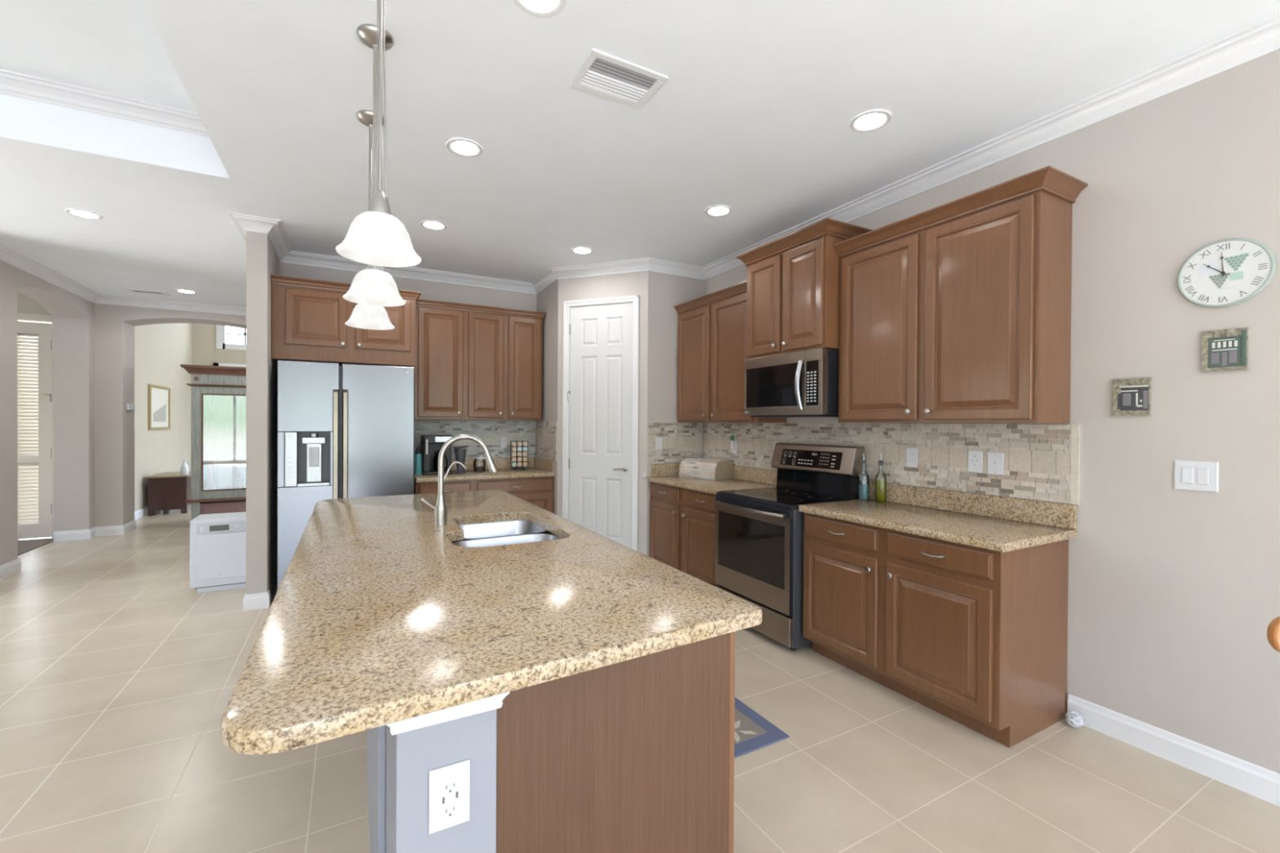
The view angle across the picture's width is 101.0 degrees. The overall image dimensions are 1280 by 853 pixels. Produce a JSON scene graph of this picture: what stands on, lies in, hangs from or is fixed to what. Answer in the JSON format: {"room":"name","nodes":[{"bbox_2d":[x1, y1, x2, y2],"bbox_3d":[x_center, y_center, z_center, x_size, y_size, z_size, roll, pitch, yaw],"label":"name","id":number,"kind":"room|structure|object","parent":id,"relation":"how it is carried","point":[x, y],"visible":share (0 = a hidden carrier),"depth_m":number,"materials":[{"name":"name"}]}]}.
{"room":"kitchen","nodes":[
{"label":"kitchen","id":0,"kind":"room"},
{"bbox_2d":[17,291,51,378],"bbox_3d":[-7.897,-0.130,6.096,2.400,2.975,0.120,0,0,-29],"label":"wall","id":1,"kind":"structure","parent":0,"point":[25,304],"depth_m":6.33,"materials":[{"name":"beige paint"}]},
{"bbox_2d":[17,320,52,539],"bbox_3d":[-7.536,0.046,6.229,0.862,2.605,0.076,0,0,-29],"label":"door","id":2,"kind":"structure","parent":1,"relation":"in","point":[34,425],"depth_m":6.37,"materials":[{"name":"beige paint"}]},
{"bbox_2d":[17,312,53,537],"bbox_3d":[-7.536,0.004,6.215,0.970,2.710,0.020,0,0,-29],"label":"trim","id":3,"kind":"structure","parent":1,"relation":"attached to","point":[29,317],"depth_m":6.42,"materials":[{"name":"beige paint"}]},
{"bbox_2d":[0,259,93,565],"bbox_3d":[-6.219,-0.116,5.259,0.300,2.975,2.800,0,0,-29],"label":"wall","id":4,"kind":"structure","parent":0,"point":[73,314],"depth_m":6.25,"materials":[{"name":"beige paint"}]},
{"bbox_2d":[53,520,136,542],"bbox_3d":[-6.674,1.302,6.589,0.317,0.118,0.822,0,0,16],"label":"baseboard","id":5,"kind":"structure","parent":4,"relation":"attached to","point":[64,535],"depth_m":6.48,"materials":[{"name":"white paint"}]},
{"bbox_2d":[0,12,1279,315],"bbox_3d":[-2.115,-1.514,2.106,7.906,0.092,12.150,0,0,-29],"label":"trim","id":6,"kind":"structure","parent":4,"relation":"attached to","point":[1262,37],"depth_m":3.35,"materials":[{"name":"white paint"}]},
{"bbox_2d":[134,323,192,511],"bbox_3d":[-5.857,-0.854,9.817,4.850,4.400,4.120,0,0,-29],"label":"wall","id":7,"kind":"structure","parent":0,"point":[160,349],"depth_m":8.79,"materials":[{"name":"beige paint"}]},
{"bbox_2d":[134,506,147,519],"bbox_3d":[-7.878,1.282,8.673,0.016,0.118,4.020,0,0,-29],"label":"baseboard","id":8,"kind":"structure","parent":7,"relation":"attached to","point":[140,513],"depth_m":7.86,"materials":[{"name":"white paint"}]},
{"bbox_2d":[147,384,170,430],"bbox_3d":[-7.828,-0.303,8.606,0.028,0.710,1.040,0,0,-29],"label":"framed picture","id":9,"kind":"object","parent":7,"relation":"attached to","point":[158,397],"visible":1,"depth_m":8.57,"materials":[{"name":"gold metal"}]},
{"bbox_2d":[93,302,246,527],"bbox_3d":[-5.924,-0.126,7.199,2.082,2.975,0.420,0,0,-29],"label":"wall","id":10,"kind":"structure","parent":0,"point":[114,325],"depth_m":6.62,"materials":[{"name":"beige paint"}]},
{"bbox_2d":[192,323,246,365],"bbox_3d":[-6.784,-0.871,11.612,4.750,4.400,0.120,0,0,-29],"label":"wall","id":11,"kind":"structure","parent":0,"point":[205,352],"depth_m":10.54,"materials":[{"name":"beige paint"}]},
{"bbox_2d":[213,362,246,367],"bbox_3d":[-7.902,0.027,10.923,1.470,2.600,0.030,0,0,-29],"label":"trim","id":12,"kind":"structure","parent":11,"relation":"attached to","point":[214,363],"depth_m":10.68,"materials":[{"name":"white paint"}]},
{"bbox_2d":[216,324,246,350],"bbox_3d":[-7.945,-2.118,10.908,1.270,1.110,0.080,0,0,-29],"label":"window","id":13,"kind":"structure","parent":11,"relation":"in","point":[220,330],"depth_m":10.64,"materials":[{"name":"white paint"}]},
{"bbox_2d":[245,231,279,597],"bbox_3d":[-3.904,-0.106,5.814,0.131,2.975,4.050,0,0,-29],"label":"wall","id":14,"kind":"structure","parent":0,"point":[263,262],"depth_m":4.05,"materials":[{"name":"beige paint"}]},
{"bbox_2d":[243,589,271,611],"bbox_3d":[-4.118,1.321,5.912,0.278,0.118,4.449,0,0,-31],"label":"baseboard","id":15,"kind":"structure","parent":14,"relation":"attached to","point":[262,600],"depth_m":4.04,"materials":[{"name":"white paint"}]},
{"bbox_2d":[280,262,537,457],"bbox_3d":[-2.247,-0.094,5.416,2.394,2.975,0.120,0,0,-29],"label":"wall","id":16,"kind":"structure","parent":0,"point":[430,290],"depth_m":5.46,"materials":[{"name":"beige paint"}]},
{"bbox_2d":[271,275,422,367],"bbox_3d":[-2.610,-0.881,4.762,1.119,0.663,0.658,0,0,-29],"label":"upper cabinet","id":17,"kind":"object","parent":16,"relation":"attached to","point":[309,317],"visible":0.89,"depth_m":4.43,"materials":[{"name":"brown wood"}]},
{"bbox_2d":[414,420,535,458],"bbox_3d":[-1.752,0.141,5.615,1.320,0.396,0.009,0,0,-29],"label":"backsplash","id":18,"kind":"structure","parent":16,"relation":"attached to","point":[491,433],"depth_m":5.66,"materials":[{"name":"tile"}]},
{"bbox_2d":[414,298,546,420],"bbox_3d":[-1.654,-0.642,5.459,1.307,1.148,0.358,0,0,-29],"label":"upper cabinet","id":19,"kind":"object","parent":16,"relation":"attached to","point":[480,362],"visible":0.96,"depth_m":5.30,"materials":[{"name":"brown wood"}]},
{"bbox_2d":[500,436,506,448],"bbox_3d":[-1.484,0.171,5.750,0.070,0.120,0.008,0,0,-29],"label":"wall outlet","id":20,"kind":"object","parent":16,"relation":"attached to","point":[503,439],"visible":1,"depth_m":5.75,"materials":[{"name":"white plastic"}]},
{"bbox_2d":[366,692,509,852],"bbox_3d":[-0.728,0.981,1.684,0.239,0.889,1.463,0,0,-29],"label":"support column","id":21,"kind":"structure","parent":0,"point":[401,755],"depth_m":1.08,"materials":[{"name":"grey paint"}]},
{"bbox_2d":[428,759,470,834],"bbox_3d":[-0.384,0.749,1.067,0.078,0.125,0.009,0,0,-29],"label":"wall outlet","id":22,"kind":"object","parent":21,"relation":"attached to","point":[449,785],"visible":1,"depth_m":1.06,"materials":[{"name":"white plastic"}]},
{"bbox_2d":[437,775,462,820],"bbox_3d":[-0.383,0.749,1.065,0.046,0.076,0.002,0,0,-29],"label":"receptacle","id":23,"kind":"object","parent":22,"relation":"attached to","point":[449,787],"depth_m":1.06,"materials":[{"name":"white plastic"}]},
{"bbox_2d":[536,280,558,514],"bbox_3d":[-0.985,-0.088,5.708,0.100,2.975,0.820,0,0,-29],"label":"wall","id":24,"kind":"structure","parent":0,"point":[547,302],"depth_m":5.51,"materials":[{"name":"beige paint"}]},
{"bbox_2d":[535,421,557,460],"bbox_3d":[-1.004,0.145,5.628,0.009,0.396,0.675,0,0,-29],"label":"backsplash","id":25,"kind":"structure","parent":24,"relation":"attached to","point":[545,431],"depth_m":5.59,"materials":[{"name":"tile"}]},
{"bbox_2d":[556,270,648,555],"bbox_3d":[-0.364,-0.082,5.206,0.960,2.975,0.100,0,0,20],"label":"wall","id":26,"kind":"structure","parent":0,"point":[633,283],"depth_m":5.05,"materials":[{"name":"beige paint"}]},
{"bbox_2d":[567,302,633,548],"bbox_3d":[-0.400,0.102,5.168,0.697,2.587,0.128,0,0,17],"label":"door","id":27,"kind":"structure","parent":26,"relation":"in","point":[601,391],"depth_m":5.17,"materials":[{"name":"white paint"}]},
{"bbox_2d":[562,294,639,551],"bbox_3d":[-0.378,0.078,5.201,0.803,2.655,0.120,0,0,20],"label":"trim","id":28,"kind":"structure","parent":26,"relation":"attached to","point":[635,299],"depth_m":5.13,"materials":[{"name":"white paint"}]},
{"bbox_2d":[0,0,1279,307],"bbox_3d":[-3.700,-2.345,4.166,10.500,1.525,17.500,0,0,-29],"label":"ceiling","id":29,"kind":"structure","parent":0,"point":[757,103],"depth_m":2.70,"materials":[{"name":"white paint"}]},
{"bbox_2d":[65,208,102,219],"bbox_3d":[-4.137,-1.579,3.932,0.196,0.006,0.196,0,0,-29],"label":"recessed light","id":30,"kind":"object","parent":29,"relation":"in","point":[80,213],"visible":1,"depth_m":3.93,"materials":[{"name":"white"}]},
{"bbox_2d":[0,68,208,137],"bbox_3d":[-2.614,-1.829,-0.086,3.324,0.092,5.990,0,0,-29],"label":"trim","id":31,"kind":"structure","parent":29,"relation":"attached to","point":[12,83],"depth_m":3.02,"materials":[{"name":"white paint"}]},
{"bbox_2d":[124,288,170,296],"bbox_3d":[-5.856,-1.602,6.288,0.360,0.009,0.200,0,0,-29],"label":"ceiling vent","id":32,"kind":"object","parent":29,"relation":"in","point":[135,291],"visible":1,"depth_m":6.28,"materials":[{"name":"white metal"}]},
{"bbox_2d":[175,288,196,293],"bbox_3d":[-5.386,-1.601,6.269,0.196,0.006,0.196,0,0,-29],"label":"recessed light","id":33,"kind":"object","parent":29,"relation":"in","point":[188,291],"visible":1,"depth_m":6.28,"materials":[{"name":"white"}]},
{"bbox_2d":[345,110,395,329],"bbox_3d":[-1.360,-1.033,2.666,0.224,1.050,0.224,0,0,-29],"label":"pendant light","id":34,"kind":"object","parent":29,"relation":"hanging from","point":[362,316],"visible":0.68,"depth_m":2.63,"materials":[{"name":"white glass"}]},
{"bbox_2d":[342,23,405,306],"bbox_3d":[-1.055,-1.028,2.104,0.224,1.050,0.224,0,0,-29],"label":"pendant light","id":35,"kind":"object","parent":29,"relation":"hanging from","point":[372,286],"visible":0.81,"depth_m":2.09,"materials":[{"name":"white glass"}]},
{"bbox_2d":[335,0,421,266],"bbox_3d":[-0.756,-1.023,1.538,0.224,1.050,0.224,0,0,-29],"label":"pendant light","id":36,"kind":"object","parent":29,"relation":"hanging from","point":[375,237],"visible":1,"depth_m":1.53,"materials":[{"name":"white glass"}]},
{"bbox_2d":[420,220,447,230],"bbox_3d":[-1.606,-1.566,4.111,0.196,0.006,0.196,0,0,-29],"label":"recessed light","id":37,"kind":"object","parent":29,"relation":"in","point":[431,224],"visible":1,"depth_m":4.10,"materials":[{"name":"white"}]},
{"bbox_2d":[446,137,483,157],"bbox_3d":[-0.979,-1.555,2.950,0.196,0.006,0.196,0,0,-29],"label":"recessed light","id":38,"kind":"object","parent":29,"relation":"in","point":[459,146],"visible":1,"depth_m":2.94,"materials":[{"name":"white paint"}]},
{"bbox_2d":[513,0,565,17],"bbox_3d":[-0.364,-1.545,1.896,0.196,0.006,0.196,0,0,-29],"label":"recessed light","id":39,"kind":"object","parent":29,"relation":"in","point":[538,8],"visible":1,"depth_m":1.95,"materials":[{"name":"white"}]},
{"bbox_2d":[571,246,593,254],"bbox_3d":[-0.514,-1.563,4.694,0.196,0.006,0.196,0,0,-29],"label":"recessed light","id":40,"kind":"object","parent":29,"relation":"in","point":[579,250],"visible":1,"depth_m":4.68,"materials":[{"name":"white"}]},
{"bbox_2d":[568,48,668,108],"bbox_3d":[-0.098,-1.544,2.361,0.366,0.010,0.264,0,0,-29],"label":"ceiling vent","id":41,"kind":"object","parent":29,"relation":"in","point":[603,74],"visible":1,"depth_m":2.35,"materials":[{"name":"white metal"}]},
{"bbox_2d":[704,204,732,216],"bbox_3d":[0.566,-1.552,3.804,0.196,0.006,0.196,0,0,-29],"label":"recessed light","id":42,"kind":"object","parent":29,"relation":"in","point":[719,210],"visible":1,"depth_m":3.80,"materials":[{"name":"white"}]},
{"bbox_2d":[849,109,891,133],"bbox_3d":[1.164,-1.541,2.670,0.196,0.006,0.196,0,0,-29],"label":"recessed light","id":43,"kind":"object","parent":29,"relation":"in","point":[872,120],"visible":1,"depth_m":2.67,"materials":[{"name":"white"}]},
{"bbox_2d":[0,504,1279,852],"bbox_3d":[-3.722,1.443,4.189,10.500,0.100,17.500,0,0,-29],"label":"floor","id":44,"kind":"structure","parent":0,"point":[118,678],"depth_m":2.23,"materials":[{"name":"beige tile"}]},
{"bbox_2d":[17,537,53,555],"bbox_3d":[-7.221,1.358,5.750,0.960,0.009,1.000,0,0,-29],"label":"rug","id":45,"kind":"object","parent":44,"relation":"on","point":[24,546],"visible":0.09,"depth_m":6.07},
{"bbox_2d":[146,471,191,515],"bbox_3d":[-7.420,1.050,8.431,0.485,0.589,0.840,0,0,-29],"label":"chest","id":46,"kind":"object","parent":44,"relation":"on","point":[166,491],"visible":0.77,"depth_m":8.09,"materials":[{"name":"red wood"}]},
{"bbox_2d":[180,457,188,475],"bbox_3d":[-7.165,0.624,8.305,0.098,0.265,0.100,0,0,-29],"label":"lotion bottle","id":47,"kind":"object","parent":46,"relation":"on","point":[184,468],"visible":1,"depth_m":8.28,"materials":[{"name":"white plastic"}]},
{"bbox_2d":[180,364,246,520],"bbox_3d":[-5.912,0.251,7.782,1.225,2.215,0.515,0,0,-29],"label":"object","id":48,"kind":"object","parent":44,"relation":"on","point":[218,393],"visible":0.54,"depth_m":7.63,"materials":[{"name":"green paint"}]},
{"bbox_2d":[206,457,213,489],"bbox_3d":[-6.216,0.697,7.639,0.075,0.478,0.040,0,0,-29],"label":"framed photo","id":49,"kind":"object","parent":48,"relation":"in","point":[210,461],"visible":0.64,"depth_m":7.62,"materials":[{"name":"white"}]},
{"bbox_2d":[218,464,232,488],"bbox_3d":[-6.108,0.746,7.779,0.160,0.378,0.020,0,0,-29],"label":"photo card","id":50,"kind":"object","parent":48,"relation":"in","point":[225,471],"visible":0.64,"depth_m":7.77,"materials":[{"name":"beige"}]},
{"bbox_2d":[233,471,245,488],"bbox_3d":[-5.875,0.802,7.759,0.168,0.270,0.120,0,0,-29],"label":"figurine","id":51,"kind":"object","parent":48,"relation":"in","point":[237,482],"visible":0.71,"depth_m":7.72,"materials":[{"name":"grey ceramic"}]},
{"bbox_2d":[190,511,245,593],"bbox_3d":[-3.602,1.084,4.615,0.450,0.611,0.361,0,0,-29],"label":"appliance","id":52,"kind":"object","parent":44,"relation":"on","point":[217,540],"visible":0.71,"depth_m":4.45,"materials":[{"name":"white metal"}]},
{"bbox_2d":[276,360,414,591],"bbox_3d":[-2.583,0.425,4.696,1.000,1.902,0.768,0,0,-29],"label":"refrigerator","id":53,"kind":"object","parent":44,"relation":"on","point":[346,430],"visible":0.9,"depth_m":4.34,"materials":[{"name":"grey metal"}]},
{"bbox_2d":[413,476,554,513],"bbox_3d":[-1.591,0.952,5.338,1.311,0.891,0.660,0,0,-29],"label":"base cabinet","id":54,"kind":"object","parent":44,"relation":"on","point":[539,491],"visible":0.27,"depth_m":5.19,"materials":[{"name":"brown wood"}]},
{"bbox_2d":[413,457,555,482],"bbox_3d":[-1.591,0.424,5.338,1.308,0.162,0.646,0,0,-29],"label":"countertop","id":55,"kind":"structure","parent":54,"relation":"on","point":[538,467],"depth_m":5.38,"materials":[{"name":"beige stone"}]},
{"bbox_2d":[414,448,422,475],"bbox_3d":[-2.112,0.335,5.026,0.064,0.251,0.064,0,0,-29],"label":"bottle","id":56,"kind":"object","parent":55,"relation":"on","point":[418,456],"visible":0.98,"depth_m":5.00,"materials":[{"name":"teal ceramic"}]},
{"bbox_2d":[420,435,453,475],"bbox_3d":[-1.986,0.274,5.167,0.270,0.374,0.272,0,0,-29],"label":"coffee maker","id":57,"kind":"object","parent":55,"relation":"on","point":[431,446],"visible":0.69,"depth_m":5.08,"materials":[{"name":"black plastic"}]},
{"bbox_2d":[453,445,468,474],"bbox_3d":[-1.759,0.325,5.197,0.139,0.274,0.116,0,0,-29],"label":"jug","id":58,"kind":"object","parent":55,"relation":"on","point":[460,454],"visible":0.94,"depth_m":5.16,"materials":[{"name":"grey plastic"}]},
{"bbox_2d":[473,455,485,471],"bbox_3d":[-1.648,0.380,5.429,0.124,0.163,0.120,0,0,-29],"label":"glass jar","id":59,"kind":"object","parent":55,"relation":"on","point":[476,468],"visible":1,"depth_m":5.42,"materials":[{"name":"brown"}]},
{"bbox_2d":[510,440,528,470],"bbox_3d":[-1.297,0.307,5.678,0.150,0.309,0.150,0,0,19],"label":"rack","id":60,"kind":"object","parent":55,"relation":"on","point":[516,451],"visible":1,"depth_m":5.67,"materials":[{"name":"black metal"}]},
{"bbox_2d":[451,520,735,852],"bbox_3d":[-0.681,0.976,2.510,0.674,0.889,2.798,0,0,-29],"label":"base cabinet","id":61,"kind":"object","parent":44,"relation":"on","point":[636,755],"visible":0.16,"depth_m":1.27,"materials":[{"name":"brown wood"}]},
{"bbox_2d":[221,489,762,755],"bbox_3d":[-0.860,0.508,2.405,1.196,0.045,2.954,0,0,-29],"label":"countertop","id":62,"kind":"structure","parent":61,"relation":"on","point":[375,618],"depth_m":1.37,"materials":[{"name":"beige stone"}]},
{"bbox_2d":[444,461,466,482],"bbox_3d":[-0.979,0.331,2.739,0.154,0.302,0.036,0,0,-29],"label":"water tap","id":63,"kind":"object","parent":62,"relation":"on","point":[455,462],"visible":0.43,"depth_m":2.73,"materials":[{"name":"grey metal"}]},
{"bbox_2d":[419,434,497,526],"bbox_3d":[-0.893,0.261,2.614,0.365,0.445,0.056,0,0,-21],"label":"kitchen faucet","id":64,"kind":"object","parent":62,"relation":"on","point":[441,510],"visible":1,"depth_m":2.57,"materials":[{"name":"grey metal"}]},
{"bbox_2d":[452,520,560,547],"bbox_3d":[-0.682,0.626,2.551,0.519,0.188,0.782,0,0,-29],"label":"sink","id":65,"kind":"object","parent":62,"relation":"in","point":[515,531],"visible":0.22,"depth_m":2.85,"materials":[{"name":"silver metal"}]},
{"bbox_2d":[649,481,717,586],"bbox_3d":[0.615,0.969,4.647,0.660,0.891,1.145,0,0,-29],"label":"base cabinet","id":66,"kind":"object","parent":44,"relation":"on","point":[682,520],"visible":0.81,"depth_m":4.46,"materials":[{"name":"brown wood"}]},
{"bbox_2d":[647,462,777,494],"bbox_3d":[0.623,0.441,4.645,0.647,0.162,1.143,0,0,-29],"label":"countertop","id":67,"kind":"structure","parent":66,"relation":"on","point":[744,477],"depth_m":4.58,"materials":[{"name":"beige stone"}]},
{"bbox_2d":[678,457,733,479],"bbox_3d":[0.610,0.391,4.956,0.263,0.171,0.480,0,0,-39],"label":"bread box","id":68,"kind":"object","parent":67,"relation":"on","point":[694,467],"visible":1,"depth_m":4.83,"materials":[{"name":"wood"}]},
{"bbox_2d":[734,697,789,758],"bbox_3d":[0.082,1.419,2.728,0.770,0.008,1.117,0,0,-29],"label":"floor mat","id":69,"kind":"object","parent":44,"relation":"on","point":[753,732],"visible":0.08,"depth_m":2.45,"materials":[{"name":"blue fabric"}]},
{"bbox_2d":[714,442,864,650],"bbox_3d":[1.017,0.778,3.764,0.738,1.290,0.774,0,0,-29],"label":"electric range","id":70,"kind":"object","parent":44,"relation":"on","point":[759,531],"visible":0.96,"depth_m":3.60,"materials":[{"name":"grey metal"}]},
{"bbox_2d":[716,487,854,510],"bbox_3d":[1.015,0.502,3.761,0.585,0.030,0.770,0,0,-29],"label":"cooktop","id":71,"kind":"object","parent":70,"relation":"in","point":[770,498],"depth_m":3.68,"materials":[{"name":"grey glass"}]},
{"bbox_2d":[802,512,1068,747],"bbox_3d":[1.545,0.985,2.948,0.660,0.891,1.148,0,0,-29],"label":"base cabinet","id":72,"kind":"object","parent":44,"relation":"on","point":[975,637],"visible":0.91,"depth_m":2.55,"materials":[{"name":"brown wood"}]},
{"bbox_2d":[799,480,1076,552],"bbox_3d":[1.560,0.457,2.934,0.647,0.162,1.184,0,0,-29],"label":"countertop","id":73,"kind":"structure","parent":72,"relation":"on","point":[1003,524],"depth_m":2.80,"materials":[{"name":"beige stone"}]},
{"bbox_2d":[857,453,869,500],"bbox_3d":[1.496,0.336,3.530,0.066,0.310,0.066,0,0,-29],"label":"soap bottle","id":74,"kind":"object","parent":73,"relation":"on","point":[863,490],"visible":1,"depth_m":3.52,"materials":[{"name":"blue glass"}]},
{"bbox_2d":[875,453,886,502],"bbox_3d":[1.578,0.334,3.457,0.066,0.315,0.066,0,0,-29],"label":"oil bottle","id":75,"kind":"object","parent":73,"relation":"on","point":[880,484],"visible":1,"depth_m":3.44,"materials":[{"name":"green glass"}]},
{"bbox_2d":[1065,711,1083,728],"bbox_3d":[2.075,1.400,2.523,0.070,0.068,0.071,0,0,-29],"label":"decorative ball","id":76,"kind":"object","parent":44,"relation":"on","point":[1075,720],"visible":1,"depth_m":2.51,"materials":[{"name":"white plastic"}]},
{"bbox_2d":[1266,616,1279,653],"bbox_3d":[1.786,0.961,1.097,0.460,0.966,0.454,0,0,8],"label":"dining chair","id":77,"kind":"object","parent":44,"relation":"on","point":[1273,628],"visible":1,"depth_m":1.33,"materials":[{"name":"orange wood"}]},
{"bbox_2d":[646,271,704,556],"bbox_3d":[0.329,-0.078,5.193,0.647,2.975,0.100,0,0,-29],"label":"wall","id":78,"kind":"structure","parent":0,"point":[665,291],"depth_m":5.07,"materials":[{"name":"beige paint"}]},
{"bbox_2d":[655,437,662,449],"bbox_3d":[0.183,0.163,5.042,0.072,0.120,0.007,0,0,-29],"label":"wall outlet","id":79,"kind":"object","parent":78,"relation":"attached to","point":[658,440],"visible":1,"depth_m":5.04,"materials":[{"name":"white plastic"}]},
{"bbox_2d":[647,422,702,463],"bbox_3d":[0.349,0.159,5.143,0.628,0.390,0.009,0,0,-29],"label":"backsplash","id":80,"kind":"structure","parent":78,"relation":"attached to","point":[680,441],"depth_m":5.13,"materials":[{"name":"tile"}]},
{"bbox_2d":[703,48,1279,773],"bbox_3d":[2.497,-0.046,2.032,0.120,2.975,7.767,0,0,-29],"label":"wall","id":81,"kind":"structure","parent":0,"point":[1174,594],"depth_m":2.28,"materials":[{"name":"beige paint"}]},
{"bbox_2d":[673,280,786,422],"bbox_3d":[0.759,-0.598,4.704,0.361,1.122,1.154,0,0,-29],"label":"upper cabinet","id":82,"kind":"object","parent":81,"relation":"attached to","point":[712,327],"visible":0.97,"depth_m":4.60,"materials":[{"name":"brown wood"}]},
{"bbox_2d":[729,435,734,449],"bbox_3d":[0.848,0.147,4.847,0.039,0.136,0.045,0,0,-29],"label":"plug","id":83,"kind":"object","parent":81,"relation":"attached to","point":[731,437],"visible":1,"depth_m":4.83,"materials":[{"name":"white plastic"}]},
{"bbox_2d":[735,217,871,359],"bbox_3d":[1.171,-0.913,3.823,0.486,0.800,0.897,0,0,-29],"label":"upper cabinet","id":84,"kind":"object","parent":81,"relation":"attached to","point":[793,279],"visible":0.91,"depth_m":3.59,"materials":[{"name":"brown wood"}]},
{"bbox_2d":[743,347,839,417],"bbox_3d":[1.157,-0.288,3.823,0.488,0.441,0.766,0,0,-29],"label":"microwave","id":85,"kind":"object","parent":84,"relation":"attached to","point":[804,384],"visible":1,"depth_m":3.61,"materials":[{"name":"silver metal"}]},
{"bbox_2d":[702,422,1079,505],"bbox_3d":[1.383,0.173,3.929,0.010,0.390,3.118,0,0,-29],"label":"backsplash","id":86,"kind":"structure","parent":81,"relation":"attached to","point":[1042,462],"depth_m":3.15,"materials":[{"name":"tile"}]},
{"bbox_2d":[906,447,917,467],"bbox_3d":[1.707,0.194,3.319,0.008,0.125,0.075,0,0,-29],"label":"wall outlet","id":87,"kind":"object","parent":81,"relation":"attached to","point":[911,452],"visible":1,"depth_m":3.31,"materials":[{"name":"white plastic"}]},
{"bbox_2d":[832,165,1088,423],"bbox_3d":[1.698,-0.596,2.981,0.368,1.151,1.208,0,0,-29],"label":"upper cabinet","id":88,"kind":"object","parent":81,"relation":"attached to","point":[958,310],"visible":1,"depth_m":2.71,"materials":[{"name":"brown wood"}]},
{"bbox_2d":[967,449,982,473],"bbox_3d":[1.893,0.197,2.982,0.007,0.125,0.080,0,0,-29],"label":"wall outlet","id":89,"kind":"object","parent":81,"relation":"attached to","point":[975,464],"visible":1,"depth_m":2.98,"materials":[{"name":"white plastic"}]},
{"bbox_2d":[986,451,1004,475],"bbox_3d":[1.944,0.201,2.888,0.007,0.125,0.083,0,0,-29],"label":"wall outlet","id":90,"kind":"object","parent":81,"relation":"attached to","point":[995,460],"visible":1,"depth_m":2.88,"materials":[{"name":"white plastic"}]},
{"bbox_2d":[1111,377,1151,415],"bbox_3d":[2.222,-0.134,2.389,0.018,0.167,0.130,0,0,-29],"label":"wall plaque","id":91,"kind":"object","parent":81,"relation":"attached to","point":[1131,397],"visible":1,"depth_m":2.38,"materials":[{"name":"beige stone"}]},
{"bbox_2d":[1067,693,1279,806],"bbox_3d":[3.176,1.395,0.643,0.016,0.118,4.455,0,0,-29],"label":"baseboard","id":92,"kind":"structure","parent":81,"relation":"attached to","point":[1253,780],"depth_m":2.23,"materials":[{"name":"white paint"}]},
{"bbox_2d":[1173,459,1218,492],"bbox_3d":[2.325,0.207,2.210,0.009,0.125,0.133,0,0,-29],"label":"light switch","id":93,"kind":"object","parent":81,"relation":"attached to","point":[1189,475],"visible":1,"depth_m":2.21,"materials":[{"name":"white plastic"}]},
{"bbox_2d":[1201,327,1248,372],"bbox_3d":[2.362,-0.309,2.134,0.018,0.166,0.126,0,0,-29],"label":"wall plaque","id":94,"kind":"object","parent":81,"relation":"attached to","point":[1227,349],"visible":1,"depth_m":2.13,"materials":[{"name":"beige stone"}]},
{"bbox_2d":[1177,238,1275,307],"bbox_3d":[2.361,-0.620,2.135,0.020,0.272,0.272,0,0,-29],"label":"wall clock","id":95,"kind":"object","parent":81,"relation":"attached to","point":[1225,273],"visible":1,"depth_m":2.12,"materials":[{"name":"grey"}]},
{"bbox_2d":[1197,259,1217,275],"bbox_3d":[2.334,-0.648,2.172,0.001,0.065,0.060,0,0,-29],"label":"print","id":96,"kind":"object","parent":95,"relation":"attached to","point":[1205,267],"depth_m":2.17,"materials":[{"name":"white"}]},
{"bbox_2d":[1208,272,1230,288],"bbox_3d":[2.351,-0.590,2.141,0.001,0.056,0.060,0,0,-29],"label":"print","id":97,"kind":"object","parent":95,"relation":"on","point":[1216,280],"depth_m":2.14,"materials":[{"name":"green"}]},
{"bbox_2d":[1229,271,1243,280],"bbox_3d":[2.373,-0.599,2.100,0.001,0.030,0.037,0,0,-29],"label":"print","id":98,"kind":"object","parent":95,"relation":"attached to","point":[1233,275],"depth_m":2.10,"materials":[{"name":"green paint"}]},
{"bbox_2d":[1224,253,1248,271],"bbox_3d":[2.373,-0.651,2.101,0.001,0.060,0.066,0,0,-29],"label":"print","id":99,"kind":"object","parent":95,"relation":"attached to","point":[1233,262],"depth_m":2.10,"materials":[{"name":"green"}]},
{"bbox_3d":[-7.373,-0.119,4.741,2.220,2.975,3.000,0,0,-29],"label":"wall","id":100,"kind":"structure","parent":0,"visible":0},
{"bbox_2d":[0,558,21,579],"bbox_3d":[-6.552,1.318,4.086,2.036,0.118,1.072,0,0,-29],"label":"baseboard","id":101,"kind":"structure","parent":100,"relation":"attached to","point":[13,566],"depth_m":4.89,"materials":[{"name":"white paint"}]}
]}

